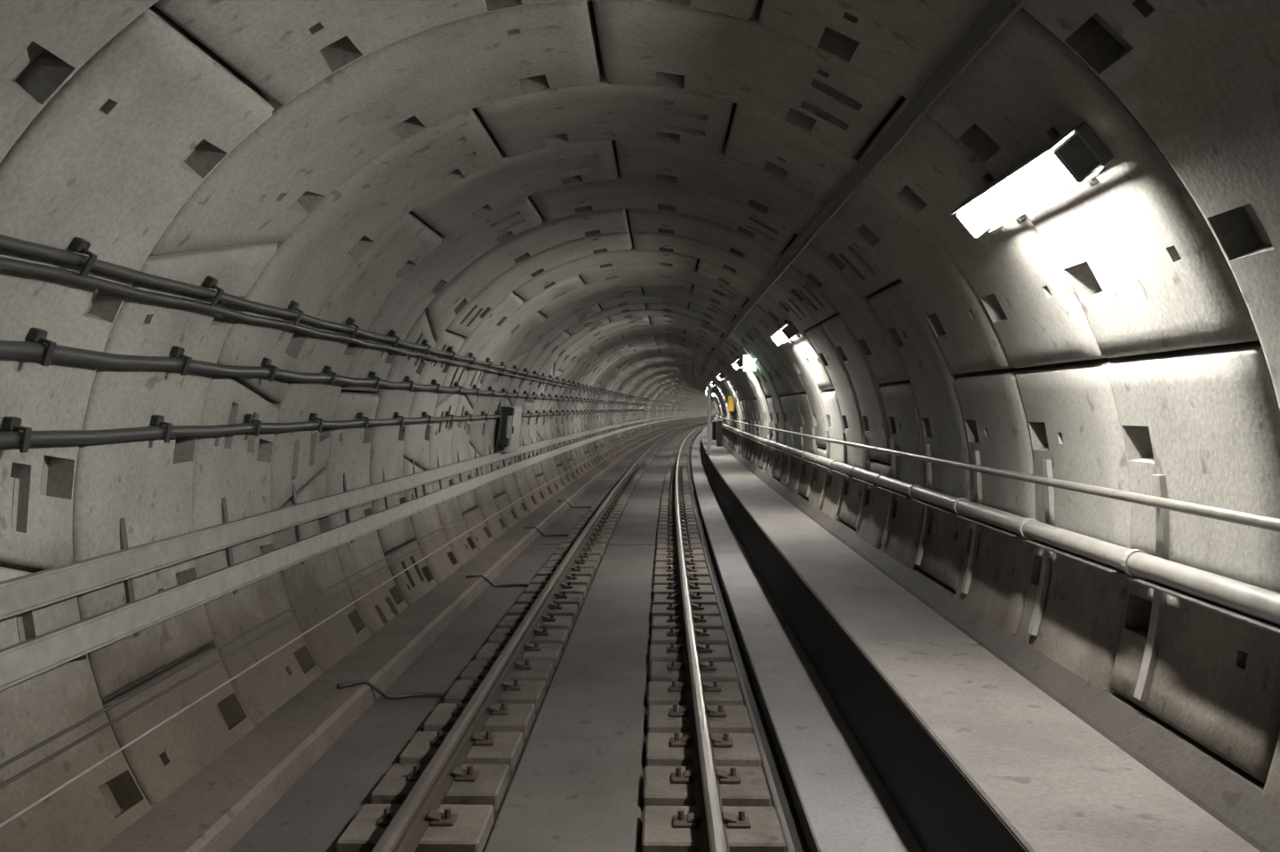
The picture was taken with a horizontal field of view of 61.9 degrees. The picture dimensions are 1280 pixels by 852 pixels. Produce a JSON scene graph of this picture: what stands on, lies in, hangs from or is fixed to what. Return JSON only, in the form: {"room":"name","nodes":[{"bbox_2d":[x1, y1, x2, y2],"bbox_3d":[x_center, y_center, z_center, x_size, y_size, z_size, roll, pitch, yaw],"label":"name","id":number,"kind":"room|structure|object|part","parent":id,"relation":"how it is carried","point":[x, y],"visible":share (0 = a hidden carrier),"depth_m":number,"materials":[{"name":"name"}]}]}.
{"room":"subway tunnel","nodes":[
{"label":"subway tunnel","id":0,"kind":"room"},
{"bbox_2d":[0,5,717,851],"bbox_3d":[15.105,-1.413,139.510,32.864,4.911,317.429,0,1,1],"label":"wall","id":1,"kind":"structure","parent":0,"point":[112,158],"depth_m":5.91,"materials":[{"name":"concrete"}]},
{"bbox_2d":[0,410,501,453],"bbox_3d":[-2.819,0.117,-0.089,0.166,0.161,37.738,0,1,1],"label":"cable","id":2,"kind":"object","parent":1,"relation":"attached to","point":[12,436],"visible":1,"depth_m":6.22,"materials":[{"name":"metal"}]},
{"bbox_2d":[0,256,700,405],"bbox_3d":[13.705,-2.725,132.081,28.885,0.061,302.578,0,1,1],"label":"cable","id":3,"kind":"object","parent":1,"relation":"attached to","point":[5,263],"visible":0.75,"depth_m":5.94,"materials":[{"name":"black rubber"}]},
{"bbox_2d":[0,234,707,405],"bbox_3d":[13.734,-2.815,132.077,28.891,0.173,302.573,0,1,1],"label":"cable","id":4,"kind":"object","parent":1,"relation":"attached to","point":[80,245],"visible":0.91,"depth_m":6.05,"materials":[{"name":"rubber"}]},
{"bbox_2d":[0,418,707,827],"bbox_3d":[13.595,-0.431,132.130,28.855,0.014,302.597,0,1,1],"label":"wire","id":5,"kind":"object","parent":1,"relation":"attached to","point":[52,793],"visible":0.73,"depth_m":6.24,"materials":[{"name":"grey metal"}]},
{"bbox_2d":[0,416,712,769],"bbox_3d":[13.515,-0.630,132.136,28.861,0.018,302.614,0,1,1],"label":"wire","id":6,"kind":"object","parent":1,"relation":"attached to","point":[17,757],"visible":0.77,"depth_m":6.42,"materials":[{"name":"grey metal"}]},
{"bbox_2d":[0,413,715,638],"bbox_3d":[13.398,-1.216,132.141,28.977,0.657,302.639,0,1,1],"label":"cable tray","id":7,"kind":"object","parent":1,"relation":"attached to","point":[27,593],"visible":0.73,"depth_m":6.73,"materials":[{"name":"metal"}]},
{"bbox_2d":[0,328,715,407],"bbox_3d":[13.560,-2.420,132.104,28.912,0.169,302.610,0,1,1],"label":"cable","id":8,"kind":"object","parent":1,"relation":"attached to","point":[49,351],"visible":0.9,"depth_m":6.28,"materials":[{"name":"rubber"}]},
{"bbox_2d":[0,414,716,690],"bbox_3d":[13.462,-1.019,132.140,28.944,0.164,302.633,0,1,1],"label":"cable tray","id":9,"kind":"object","parent":1,"relation":"attached to","point":[20,662],"visible":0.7,"depth_m":6.47,"materials":[{"name":"grey metal"}]},
{"bbox_2d":[0,416,717,789],"bbox_3d":[13.541,-0.561,132.134,28.860,0.018,302.608,0,1,1],"label":"wire","id":10,"kind":"object","parent":1,"relation":"attached to","point":[24,772],"visible":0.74,"depth_m":6.35,"materials":[{"name":"grey metal"}]},
{"bbox_2d":[494,399,522,453],"bbox_3d":[-2.392,-0.053,19.329,0.360,1.045,1.486,0,1,1],"label":"electrical box","id":11,"kind":"object","parent":1,"relation":"attached to","point":[508,429],"visible":0.94,"depth_m":18.85,"materials":[{"name":"paint"}]},
{"bbox_3d":[-2.272,0.061,19.493,0.020,0.750,1.080,6,1,1],"label":"door","id":12,"kind":"part","parent":11,"relation":"part of","materials":[{"name":"paint"}]},
{"bbox_2d":[521,409,682,418],"bbox_3d":[13.801,-2.350,151.687,28.766,0.161,263.492,0,1,1],"label":"cable","id":13,"kind":"object","parent":1,"relation":"attached to","point":[530,414],"visible":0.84,"depth_m":32.16,"materials":[{"name":"metal"}]},
{"bbox_2d":[228,422,809,851],"bbox_3d":[16.461,0.154,134.556,34.607,0.590,307.511,0,1,1],"label":"floor","id":14,"kind":"structure","parent":0,"point":[586,747],"depth_m":7.33,"materials":[{"name":"concrete"}]},
{"bbox_3d":[-1.677,2.059,9.622,0.550,0.060,15.033,0,1,1],"label":"panel","id":15,"kind":"part","parent":14,"relation":"part of","materials":[{"name":"concrete"}]},
{"bbox_2d":[96,420,713,851],"bbox_3d":[14.341,-0.069,134.594,30.587,0.195,307.534,0,1,1],"label":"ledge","id":16,"kind":"structure","parent":14,"relation":"on","point":[212,811],"depth_m":6.94,"materials":[{"name":"concrete"}]},
{"bbox_2d":[371,420,715,851],"bbox_3d":[15.052,-0.117,131.972,28.950,0.166,302.313,0,1,1],"label":"rail","id":17,"kind":"object","parent":14,"relation":"on","point":[407,828],"visible":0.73,"depth_m":6.92,"materials":[{"name":"metal"}]},
{"bbox_2d":[336,679,471,699],"bbox_3d":[-1.692,1.954,7.899,1.018,0.199,0.379,0,1,-5],"label":"cable","id":18,"kind":"object","parent":17,"relation":"attached to","point":[372,686],"visible":0.7,"depth_m":7.95,"materials":[{"name":"black rubber"}]},
{"bbox_2d":[465,573,528,587],"bbox_3d":[-1.585,1.873,12.903,1.018,0.199,0.380,0,1,-5],"label":"cable","id":19,"kind":"object","parent":17,"relation":"attached to","point":[491,583],"visible":0.73,"depth_m":12.96,"materials":[{"name":"black rubber"}]},
{"bbox_2d":[524,526,568,536],"bbox_3d":[-1.454,1.788,18.108,1.018,0.199,0.380,0,1,-5],"label":"cable","id":20,"kind":"object","parent":17,"relation":"attached to","point":[529,527],"visible":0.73,"depth_m":18.18,"materials":[{"name":"black rubber"}]},
{"bbox_2d":[557,499,591,508],"bbox_3d":[-1.304,1.704,23.312,1.018,0.199,0.379,0,1,-5],"label":"cable","id":21,"kind":"object","parent":17,"relation":"attached to","point":[564,500],"visible":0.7,"depth_m":23.40,"materials":[{"name":"black rubber"}]},
{"bbox_3d":[-0.296,2.059,9.593,0.788,0.060,15.019,0,1,1],"label":"panel","id":22,"kind":"part","parent":14,"relation":"part of","materials":[{"name":"concrete"}]},
{"bbox_3d":[-1.279,1.813,24.734,0.550,0.060,15.033,0,1,2],"label":"panel","id":23,"kind":"part","parent":14,"relation":"part of","materials":[{"name":"concrete"}]},
{"bbox_3d":[-0.719,1.568,39.842,0.550,0.060,15.033,0,1,2],"label":"panel","id":24,"kind":"part","parent":14,"relation":"part of","materials":[{"name":"concrete"}]},
{"bbox_3d":[0.102,1.814,24.691,0.788,0.060,15.019,0,1,2],"label":"panel","id":25,"kind":"part","parent":14,"relation":"part of","materials":[{"name":"concrete"}]},
{"bbox_3d":[0.004,1.323,54.942,0.550,0.060,15.033,0,1,3],"label":"panel","id":26,"kind":"part","parent":14,"relation":"part of","materials":[{"name":"concrete"}]},
{"bbox_3d":[0.889,1.077,70.034,0.550,0.060,15.033,0,1,4],"label":"panel","id":27,"kind":"part","parent":14,"relation":"part of","materials":[{"name":"concrete"}]},
{"bbox_3d":[0.661,1.569,39.783,0.788,0.060,15.019,0,1,2],"label":"panel","id":28,"kind":"part","parent":14,"relation":"part of","materials":[{"name":"concrete"}]},
{"bbox_3d":[1.935,0.832,85.116,0.550,0.060,15.033,0,1,4],"label":"panel","id":29,"kind":"part","parent":14,"relation":"part of","materials":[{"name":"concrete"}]},
{"bbox_3d":[1.383,1.324,54.869,0.788,0.060,15.019,0,1,3],"label":"panel","id":30,"kind":"part","parent":14,"relation":"part of","materials":[{"name":"concrete"}]},
{"bbox_3d":[2.267,1.079,69.946,0.788,0.060,15.019,0,1,4],"label":"panel","id":31,"kind":"part","parent":14,"relation":"part of","materials":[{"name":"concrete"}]},
{"bbox_3d":[3.313,0.834,85.013,0.788,0.060,15.019,0,1,4],"label":"panel","id":32,"kind":"part","parent":14,"relation":"part of","materials":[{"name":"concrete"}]},
{"bbox_3d":[4.520,0.589,100.067,0.788,0.060,15.019,0,1,5],"label":"panel","id":33,"kind":"part","parent":14,"relation":"part of","materials":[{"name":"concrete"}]},
{"bbox_3d":[1.800,1.570,39.735,0.056,0.060,15.003,0,1,2],"label":"panel","id":34,"kind":"part","parent":14,"relation":"part of","materials":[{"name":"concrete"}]},
{"bbox_3d":[1.241,1.815,24.654,0.056,0.060,15.003,0,1,2],"label":"panel","id":35,"kind":"part","parent":14,"relation":"part of","materials":[{"name":"concrete"}]},
{"bbox_2d":[673,424,729,851],"bbox_3d":[16.534,-0.114,131.800,28.919,0.166,302.011,0,1,1],"label":"rail","id":36,"kind":"object","parent":14,"relation":"on","point":[713,837],"visible":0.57,"depth_m":6.82,"materials":[{"name":"metal"}]},
{"bbox_3d":[0.844,2.060,9.569,0.056,0.060,15.003,0,1,1],"label":"panel","id":37,"kind":"part","parent":14,"relation":"part of","materials":[{"name":"concrete"}]},
{"bbox_2d":[690,432,922,851],"bbox_3d":[17.846,0.085,134.172,30.289,0.160,306.784,0,1,1],"label":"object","id":38,"kind":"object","parent":14,"relation":"on","point":[841,804],"depth_m":7.42,"materials":[{"name":"concrete"}]},
{"bbox_2d":[701,423,1260,851],"bbox_3d":[18.592,-0.231,134.104,30.764,0.795,306.680,0,1,1],"label":"walkway","id":39,"kind":"object","parent":14,"relation":"on","point":[972,755],"visible":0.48,"depth_m":5.61,"materials":[{"name":"concrete"}]},
{"bbox_2d":[705,383,715,453],"bbox_3d":[2.452,-0.270,36.929,0.339,2.440,0.226,0,1,1],"label":"signal mast","id":40,"kind":"object","parent":39,"relation":"on","point":[711,395],"visible":1,"depth_m":36.89,"materials":[{"name":"metal"}]},
{"bbox_2d":[712,421,716,439],"bbox_3d":[3.707,0.227,52.877,0.260,0.927,0.600,0,1,3],"label":"equipment box","id":41,"kind":"object","parent":39,"relation":"on","point":[714,424],"visible":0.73,"depth_m":52.61,"materials":[{"name":"black metal"}]},
{"bbox_2d":[716,420,722,447],"bbox_3d":[3.269,0.298,43.900,0.260,1.077,0.600,0,1,3],"label":"equipment box","id":42,"kind":"object","parent":39,"relation":"on","point":[719,423],"visible":1,"depth_m":43.62,"materials":[{"name":"grey metal"}]},
{"bbox_2d":[722,440,1279,851],"bbox_3d":[19.006,-0.682,134.010,30.012,0.150,306.518,0,1,1],"label":"curb","id":43,"kind":"structure","parent":39,"relation":"on","point":[1229,795],"depth_m":5.12,"materials":[{"name":"grey concrete"}]},
{"bbox_2d":[0,0,1259,408],"bbox_3d":[17.394,-3.459,139.370,36.863,2.372,317.280,0,1,1],"label":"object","id":44,"kind":"structure","parent":0,"point":[636,172],"depth_m":6.36,"materials":[{"name":"concrete"}]},
{"bbox_2d":[699,0,1028,392],"bbox_3d":[17.509,-3.606,131.627,28.834,0.105,301.806,0,1,1],"label":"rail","id":45,"kind":"object","parent":44,"relation":"attached to","point":[997,8],"visible":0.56,"depth_m":5.32,"materials":[{"name":"grey metal"}]},
{"bbox_2d":[701,0,1279,807],"bbox_3d":[19.531,-1.449,138.900,33.952,4.941,316.336,0,1,1],"label":"wall","id":46,"kind":"structure","parent":0,"point":[1201,78],"depth_m":5.36,"materials":[{"name":"concrete"}]},
{"bbox_2d":[710,379,717,387],"bbox_3d":[2.981,-1.741,43.430,0.303,0.284,1.420,0,1,3],"label":"lamp","id":47,"kind":"object","parent":46,"relation":"attached to","point":[713,384],"visible":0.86,"depth_m":42.73,"materials":[{"name":"white"}]},
{"bbox_2d":[715,371,726,381],"bbox_3d":[2.579,-1.584,33.801,0.303,0.284,1.420,0,1,2],"label":"lamp","id":48,"kind":"object","parent":46,"relation":"attached to","point":[721,377],"visible":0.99,"depth_m":33.10,"materials":[{"name":"white"}]},
{"bbox_2d":[728,396,735,411],"bbox_3d":[3.119,-0.761,36.393,0.236,0.520,0.224,0,1,1],"label":"box","id":49,"kind":"object","parent":46,"relation":"attached to","point":[731,403],"visible":0.8,"depth_m":36.29,"materials":[{"name":"yellow paint"}]},
{"bbox_2d":[730,356,742,370],"bbox_3d":[2.241,-1.428,24.170,0.323,0.284,1.422,0,1,1],"label":"lamp","id":50,"kind":"object","parent":46,"relation":"attached to","point":[738,364],"visible":0.79,"depth_m":23.48,"materials":[{"name":"white"}]},
{"bbox_2d":[742,354,757,372],"bbox_3d":[2.243,-1.280,21.721,0.301,0.360,0.102,0,1,1],"label":"exit sign","id":51,"kind":"object","parent":46,"relation":"attached to","point":[748,365],"visible":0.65,"depth_m":21.67,"materials":[{"name":"green"}]},
{"bbox_2d":[768,320,799,346],"bbox_3d":[1.972,-1.271,14.537,0.315,0.284,1.421,0,1,1],"label":"lamp","id":52,"kind":"object","parent":46,"relation":"attached to","point":[785,333],"visible":1,"depth_m":14.06,"materials":[{"name":"white"}]},
{"bbox_2d":[774,332,786,343],"bbox_3d":[1.947,-1.230,14.538,0.110,0.110,1.340,-40,0,2],"label":"diffuser","id":53,"kind":"object","parent":52,"relation":"attached to","point":[779,337],"depth_m":14.72,"materials":[{"name":"white plastic"}]},
{"bbox_2d":[714,416,1279,634],"bbox_3d":[18.449,-1.414,131.555,28.860,0.146,301.617,0,1,1],"label":"pipe","id":54,"kind":"object","parent":46,"relation":"attached to","point":[1257,606],"visible":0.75,"depth_m":5.24,"materials":[{"name":"metal"}]},
{"bbox_3d":[2.567,0.522,15.636,0.208,0.012,1.180,0,1,1],"label":"shelf plate","id":55,"kind":"part","parent":54,"relation":"part of","materials":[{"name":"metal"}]},
{"bbox_3d":[2.531,0.546,14.209,0.208,0.012,1.180,0,1,1],"label":"shelf plate","id":56,"kind":"part","parent":54,"relation":"part of","materials":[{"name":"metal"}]},
{"bbox_3d":[2.497,0.569,12.782,0.208,0.012,1.180,0,1,1],"label":"shelf plate","id":57,"kind":"part","parent":54,"relation":"part of","materials":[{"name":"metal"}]},
{"bbox_3d":[2.465,0.592,11.355,0.208,0.012,1.180,0,1,1],"label":"shelf plate","id":58,"kind":"part","parent":54,"relation":"part of","materials":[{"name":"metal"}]},
{"bbox_3d":[2.434,0.615,9.928,0.208,0.012,1.180,0,1,1],"label":"shelf plate","id":59,"kind":"part","parent":54,"relation":"part of","materials":[{"name":"metal"}]},
{"bbox_3d":[2.404,0.638,8.501,0.208,0.012,1.180,0,1,1],"label":"shelf plate","id":60,"kind":"part","parent":54,"relation":"part of","materials":[{"name":"metal"}]},
{"bbox_3d":[2.376,0.661,7.073,0.208,0.012,1.180,0,1,1],"label":"shelf plate","id":61,"kind":"part","parent":54,"relation":"part of","materials":[{"name":"metal"}]},
{"bbox_3d":[2.349,0.685,5.646,0.208,0.012,1.180,0,1,1],"label":"shelf plate","id":62,"kind":"part","parent":54,"relation":"part of","materials":[{"name":"metal"}]},
{"bbox_3d":[2.324,0.708,4.219,0.208,0.012,1.180,0,1,1],"label":"shelf plate","id":63,"kind":"part","parent":54,"relation":"part of","materials":[{"name":"metal"}]},
{"bbox_2d":[714,413,1279,702],"bbox_3d":[18.451,-1.310,131.554,28.788,1.048,301.611,0,1,1],"label":"handrail","id":64,"kind":"object","parent":46,"relation":"attached to","point":[1160,501],"visible":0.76,"depth_m":6.33,"materials":[{"name":"metal"}]},
{"bbox_3d":[3.272,0.238,36.323,0.129,1.048,0.070,0,1,2],"label":"post","id":65,"kind":"part","parent":64,"relation":"part of","materials":[{"name":"metal"}]},
{"bbox_3d":[3.216,0.261,34.896,0.129,1.048,0.070,0,1,2],"label":"post","id":66,"kind":"part","parent":64,"relation":"part of","materials":[{"name":"metal"}]},
{"bbox_3d":[3.161,0.284,33.470,0.129,1.048,0.070,0,1,2],"label":"post","id":67,"kind":"part","parent":64,"relation":"part of","materials":[{"name":"metal"}]},
{"bbox_3d":[3.107,0.307,32.043,0.129,1.048,0.070,0,1,2],"label":"post","id":68,"kind":"part","parent":64,"relation":"part of","materials":[{"name":"metal"}]},
{"bbox_3d":[3.055,0.330,30.617,0.129,1.048,0.070,0,1,2],"label":"post","id":69,"kind":"part","parent":64,"relation":"part of","materials":[{"name":"metal"}]},
{"bbox_3d":[3.004,0.354,29.190,0.129,1.048,0.070,0,1,2],"label":"post","id":70,"kind":"part","parent":64,"relation":"part of","materials":[{"name":"metal"}]},
{"bbox_3d":[2.955,0.377,27.764,0.129,1.048,0.070,0,1,2],"label":"post","id":71,"kind":"part","parent":64,"relation":"part of","materials":[{"name":"metal"}]},
{"bbox_3d":[2.907,0.400,26.337,0.129,1.048,0.070,0,1,2],"label":"post","id":72,"kind":"part","parent":64,"relation":"part of","materials":[{"name":"metal"}]},
{"bbox_3d":[2.861,0.423,24.910,0.129,1.048,0.070,0,1,2],"label":"post","id":73,"kind":"part","parent":64,"relation":"part of","materials":[{"name":"metal"}]},
{"bbox_3d":[2.816,0.446,23.483,0.129,1.048,0.070,0,1,2],"label":"post","id":74,"kind":"part","parent":64,"relation":"part of","materials":[{"name":"metal"}]},
{"bbox_3d":[2.773,0.469,22.057,0.129,1.048,0.070,0,1,2],"label":"post","id":75,"kind":"part","parent":64,"relation":"part of","materials":[{"name":"metal"}]},
{"bbox_3d":[2.731,0.493,20.630,0.129,1.048,0.070,0,1,2],"label":"post","id":76,"kind":"part","parent":64,"relation":"part of","materials":[{"name":"metal"}]},
{"bbox_3d":[2.690,0.516,19.203,0.129,1.048,0.070,0,1,2],"label":"post","id":77,"kind":"part","parent":64,"relation":"part of","materials":[{"name":"metal"}]},
{"bbox_3d":[2.651,0.539,17.776,0.129,1.048,0.070,0,1,2],"label":"post","id":78,"kind":"part","parent":64,"relation":"part of","materials":[{"name":"metal"}]},
{"bbox_3d":[2.614,0.562,16.349,0.129,1.048,0.070,0,1,1],"label":"post","id":79,"kind":"part","parent":64,"relation":"part of","materials":[{"name":"metal"}]},
{"bbox_3d":[2.577,0.586,14.922,0.129,1.048,0.070,0,1,1],"label":"post","id":80,"kind":"part","parent":64,"relation":"part of","materials":[{"name":"metal"}]},
{"bbox_3d":[2.543,0.609,13.495,0.129,1.048,0.070,0,1,1],"label":"post","id":81,"kind":"part","parent":64,"relation":"part of","materials":[{"name":"metal"}]},
{"bbox_3d":[2.510,0.632,12.068,0.129,1.048,0.070,0,1,1],"label":"post","id":82,"kind":"part","parent":64,"relation":"part of","materials":[{"name":"metal"}]},
{"bbox_3d":[2.478,0.655,10.640,0.129,1.048,0.070,0,1,1],"label":"post","id":83,"kind":"part","parent":64,"relation":"part of","materials":[{"name":"metal"}]},
{"bbox_3d":[2.447,0.678,9.213,0.129,1.048,0.070,0,1,1],"label":"post","id":84,"kind":"part","parent":64,"relation":"part of","materials":[{"name":"metal"}]},
{"bbox_3d":[2.418,0.701,7.786,0.129,1.048,0.070,0,1,1],"label":"post","id":85,"kind":"part","parent":64,"relation":"part of","materials":[{"name":"metal"}]},
{"bbox_3d":[2.391,0.725,6.359,0.129,1.048,0.070,0,1,1],"label":"post","id":86,"kind":"part","parent":64,"relation":"part of","materials":[{"name":"metal"}]},
{"bbox_3d":[2.365,0.748,4.932,0.129,1.048,0.070,0,1,1],"label":"post","id":87,"kind":"part","parent":64,"relation":"part of","materials":[{"name":"metal"}]},
{"bbox_2d":[950,121,1113,239],"bbox_3d":[1.769,-1.115,4.902,0.307,0.284,1.420,0,1,1],"label":"lamp","id":88,"kind":"object","parent":46,"relation":"attached to","point":[1073,156],"visible":1,"depth_m":4.62,"materials":[{"name":"white"}]},
{"bbox_2d":[965,156,1071,229],"bbox_3d":[1.744,-1.073,4.903,0.110,0.110,1.340,-40,0,1],"label":"diffuser","id":89,"kind":"object","parent":88,"relation":"attached to","point":[1044,175],"depth_m":4.87,"materials":[{"name":"white plastic"}]}
]}

